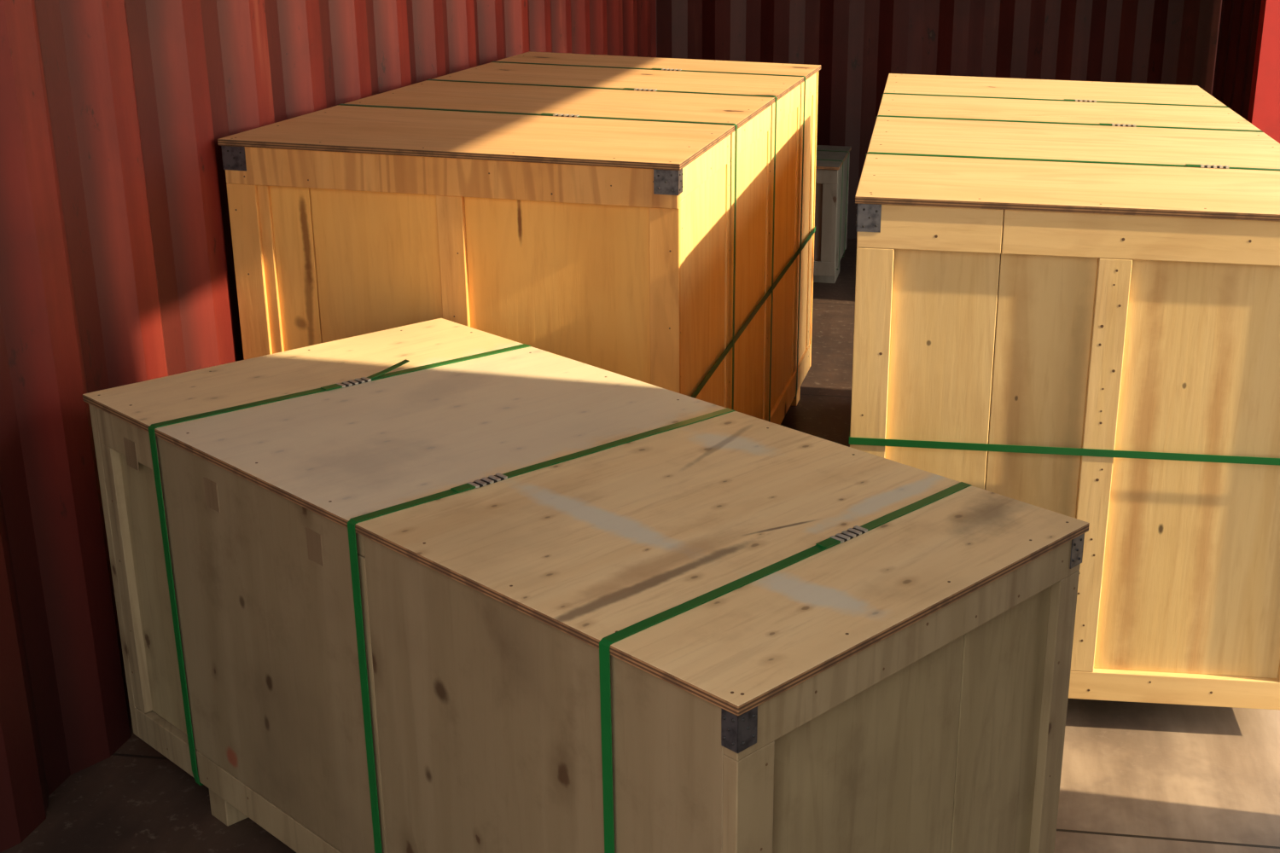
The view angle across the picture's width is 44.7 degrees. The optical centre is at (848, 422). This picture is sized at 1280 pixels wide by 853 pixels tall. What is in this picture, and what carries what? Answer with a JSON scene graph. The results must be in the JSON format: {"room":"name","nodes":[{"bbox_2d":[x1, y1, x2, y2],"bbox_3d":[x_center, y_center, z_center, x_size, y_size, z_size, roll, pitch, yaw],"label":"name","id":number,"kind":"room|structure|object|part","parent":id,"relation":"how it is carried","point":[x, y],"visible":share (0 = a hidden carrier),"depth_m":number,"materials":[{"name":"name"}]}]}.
{"room":"shipping container interior","nodes":[
{"label":"shipping container interior","id":0,"kind":"room"},
{"bbox_2d":[0,0,656,852],"bbox_3d":[-1.300,-0.823,3.506,0.100,2.581,7.697,3,19,4],"label":"wall","id":1,"kind":"structure","parent":0,"point":[117,265],"depth_m":2.81,"materials":[{"name":"red metal"}]},
{"bbox_2d":[0,238,1279,852],"bbox_3d":[0.044,0.164,4.421,2.634,0.030,6.435,3,19,4],"label":"floor","id":2,"kind":"structure","parent":0,"point":[1137,777],"depth_m":2.87,"materials":[{"name":"brown wood"}]},
{"bbox_2d":[217,52,820,424],"bbox_3d":[-0.703,-0.355,4.159,0.963,1.070,1.979,4,19,6],"label":"wooden crate","id":3,"kind":"object","parent":2,"relation":"on","point":[650,220],"visible":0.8,"depth_m":3.19,"materials":[{"name":"brown wood"}]},
{"bbox_3d":[-1.260,-0.108,3.282,0.062,0.815,0.023,4,19,6],"label":"frame","id":4,"kind":"part","parent":3,"relation":"part of","materials":[{"name":"brown wood"}]},
{"bbox_3d":[-1.217,-0.106,3.281,0.023,0.815,0.015,4,19,6],"label":"frame","id":5,"kind":"part","parent":3,"relation":"part of","materials":[{"name":"brown wood"}]},
{"bbox_3d":[-0.807,-0.498,3.091,0.946,0.078,0.023,4,19,6],"label":"rail","id":6,"kind":"part","parent":3,"relation":"part of","materials":[{"name":"brown wood"}]},
{"bbox_3d":[-0.822,-0.077,3.237,0.055,0.815,0.019,4,19,6],"label":"frame","id":7,"kind":"part","parent":3,"relation":"part of","materials":[{"name":"brown wood"}]},
{"bbox_3d":[-0.809,-0.078,3.241,0.799,0.815,0.007,4,19,6],"label":"panel","id":8,"kind":"part","parent":3,"relation":"part of","materials":[{"name":"brown wood"}]},
{"bbox_3d":[-0.685,-0.850,3.990,0.958,0.013,1.979,4,19,6],"label":"lid","id":9,"kind":"part","parent":3,"relation":"part of","materials":[{"name":"brown wood"}]},
{"bbox_3d":[-0.382,-0.047,3.193,0.062,0.815,0.013,4,19,6],"label":"frame","id":10,"kind":"part","parent":3,"relation":"part of","materials":[{"name":"brown wood"}]},
{"bbox_3d":[-0.702,-0.384,4.149,0.930,0.833,1.797,4,19,6],"label":"panel","id":11,"kind":"part","parent":3,"relation":"part of","materials":[{"name":"brown wood"}]},
{"bbox_3d":[-0.717,0.047,4.297,0.946,0.080,1.922,4,19,6],"label":"rail","id":12,"kind":"part","parent":3,"relation":"part of","materials":[{"name":"brown wood"}]},
{"bbox_3d":[-0.583,-0.687,5.060,0.946,0.983,0.013,4,19,6],"label":"frame","id":13,"kind":"part","parent":3,"relation":"part of","materials":[{"name":"brown wood"}]},
{"bbox_2d":[82,318,1089,852],"bbox_3d":[-0.491,0.384,2.526,1.549,0.745,0.735,17,24,37],"label":"wooden crate","id":14,"kind":"object","parent":2,"relation":"on","point":[440,585],"visible":1,"depth_m":2.19,"materials":[{"name":"brown wood"}]},
{"bbox_3d":[-1.070,0.189,2.974,0.023,0.645,0.718,17,24,37],"label":"frame","id":15,"kind":"part","parent":14,"relation":"part of","materials":[{"name":"beige wood"}]},
{"bbox_3d":[-0.981,0.185,2.895,0.208,0.580,0.718,17,24,37],"label":"frame","id":16,"kind":"part","parent":14,"relation":"part of","materials":[{"name":"beige wood"}]},
{"bbox_3d":[-0.968,0.223,2.895,0.170,0.510,0.690,17,24,37],"label":"panel","id":17,"kind":"part","parent":14,"relation":"part of","materials":[{"name":"beige wood"}]},
{"bbox_3d":[-0.500,0.640,2.614,1.492,0.063,0.718,17,24,37],"label":"frame","id":18,"kind":"part","parent":14,"relation":"part of","materials":[{"name":"beige wood"}]},
{"bbox_3d":[0.099,0.265,1.971,0.023,0.062,0.718,17,24,37],"label":"frame rail","id":19,"kind":"part","parent":14,"relation":"part of","materials":[{"name":"beige wood"}]},
{"bbox_3d":[0.087,0.534,2.073,0.008,0.513,0.606,17,24,37],"label":"panel","id":20,"kind":"part","parent":14,"relation":"part of","materials":[{"name":"beige wood"}]},
{"bbox_2d":[813,145,851,283],"bbox_3d":[-0.378,-0.908,6.634,0.717,0.534,0.562,3,19,4],"label":"wooden crate","id":21,"kind":"object","parent":2,"relation":"on","point":[832,163],"visible":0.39,"depth_m":6.39,"materials":[{"name":"grey wood"}]},
{"bbox_3d":[-0.377,-0.932,6.626,0.580,0.327,0.518,3,19,4],"label":"frame","id":22,"kind":"part","parent":21,"relation":"part of","materials":[{"name":"grey wood"}]},
{"bbox_3d":[-0.383,-0.750,6.688,0.700,0.060,0.550,3,19,4],"label":"frame","id":23,"kind":"part","parent":21,"relation":"part of","materials":[{"name":"grey wood"}]},
{"bbox_3d":[-0.370,-1.115,6.563,0.700,0.060,0.550,3,19,4],"label":"frame","id":24,"kind":"part","parent":21,"relation":"part of","materials":[{"name":"grey wood"}]},
{"bbox_3d":[-0.369,-1.150,6.551,0.712,0.013,0.562,3,19,4],"label":"lid","id":25,"kind":"part","parent":21,"relation":"part of","materials":[{"name":"grey wood"}]},
{"bbox_3d":[-0.377,-0.932,6.626,0.700,0.327,0.550,3,19,4],"label":"frame","id":26,"kind":"part","parent":21,"relation":"part of","materials":[{"name":"grey wood"}]},
{"bbox_3d":[-0.377,-0.932,6.626,0.692,0.447,0.505,3,19,4],"label":"frame","id":27,"kind":"part","parent":21,"relation":"part of","materials":[{"name":"grey wood"}]},
{"bbox_2d":[848,73,1279,709],"bbox_3d":[0.521,-0.219,3.893,0.951,1.068,2.085,3,19,2],"label":"wooden crate","id":28,"kind":"object","parent":2,"relation":"on","point":[1067,292],"visible":0.84,"depth_m":2.90,"materials":[{"name":"brown wood"}]},
{"bbox_3d":[0.035,0.074,2.936,0.068,0.836,0.023,3,19,2],"label":"frame","id":29,"kind":"part","parent":28,"relation":"part of","materials":[{"name":"brown wood"}]},
{"bbox_3d":[0.147,-0.355,2.783,0.262,0.082,0.023,3,19,2],"label":"rail","id":30,"kind":"part","parent":28,"relation":"part of","materials":[{"name":"brown wood"}]},
{"bbox_3d":[0.539,-0.714,3.723,0.946,0.013,2.085,3,19,2],"label":"lid","id":31,"kind":"part","parent":28,"relation":"part of","materials":[{"name":"brown wood"}]},
{"bbox_3d":[0.468,0.093,2.926,0.798,0.836,0.007,3,19,2],"label":"panel","id":32,"kind":"part","parent":28,"relation":"part of","materials":[{"name":"brown wood"}]},
{"bbox_3d":[0.470,0.095,2.918,0.060,0.836,0.023,3,19,2],"label":"frame","id":33,"kind":"part","parent":28,"relation":"part of","materials":[{"name":"brown wood"}]},
{"bbox_3d":[0.614,-0.333,2.765,0.670,0.082,0.023,3,19,2],"label":"rail","id":34,"kind":"part","parent":28,"relation":"part of","materials":[{"name":"brown wood"}]},
{"bbox_3d":[0.452,0.520,3.064,0.934,0.062,0.023,3,19,2],"label":"rail","id":35,"kind":"part","parent":28,"relation":"part of","materials":[{"name":"brown wood"}]},
{"bbox_3d":[0.899,0.116,2.901,0.068,0.836,0.023,3,19,2],"label":"frame","id":36,"kind":"part","parent":28,"relation":"part of","materials":[{"name":"brown wood"}]},
{"bbox_2d":[655,0,1221,239],"bbox_3d":[0.400,-1.996,7.104,2.676,2.582,0.149,3,19,4],"label":"wall","id":37,"kind":"structure","parent":0,"point":[856,44],"depth_m":7.12,"materials":[{"name":"metal"}]},
{"bbox_2d":[1211,0,1279,143],"bbox_3d":[1.403,-0.658,3.300,0.180,2.580,7.695,3,19,4],"label":"wall","id":38,"kind":"structure","parent":0,"point":[1247,78],"depth_m":6.10,"materials":[{"name":"red metal"}]}
]}

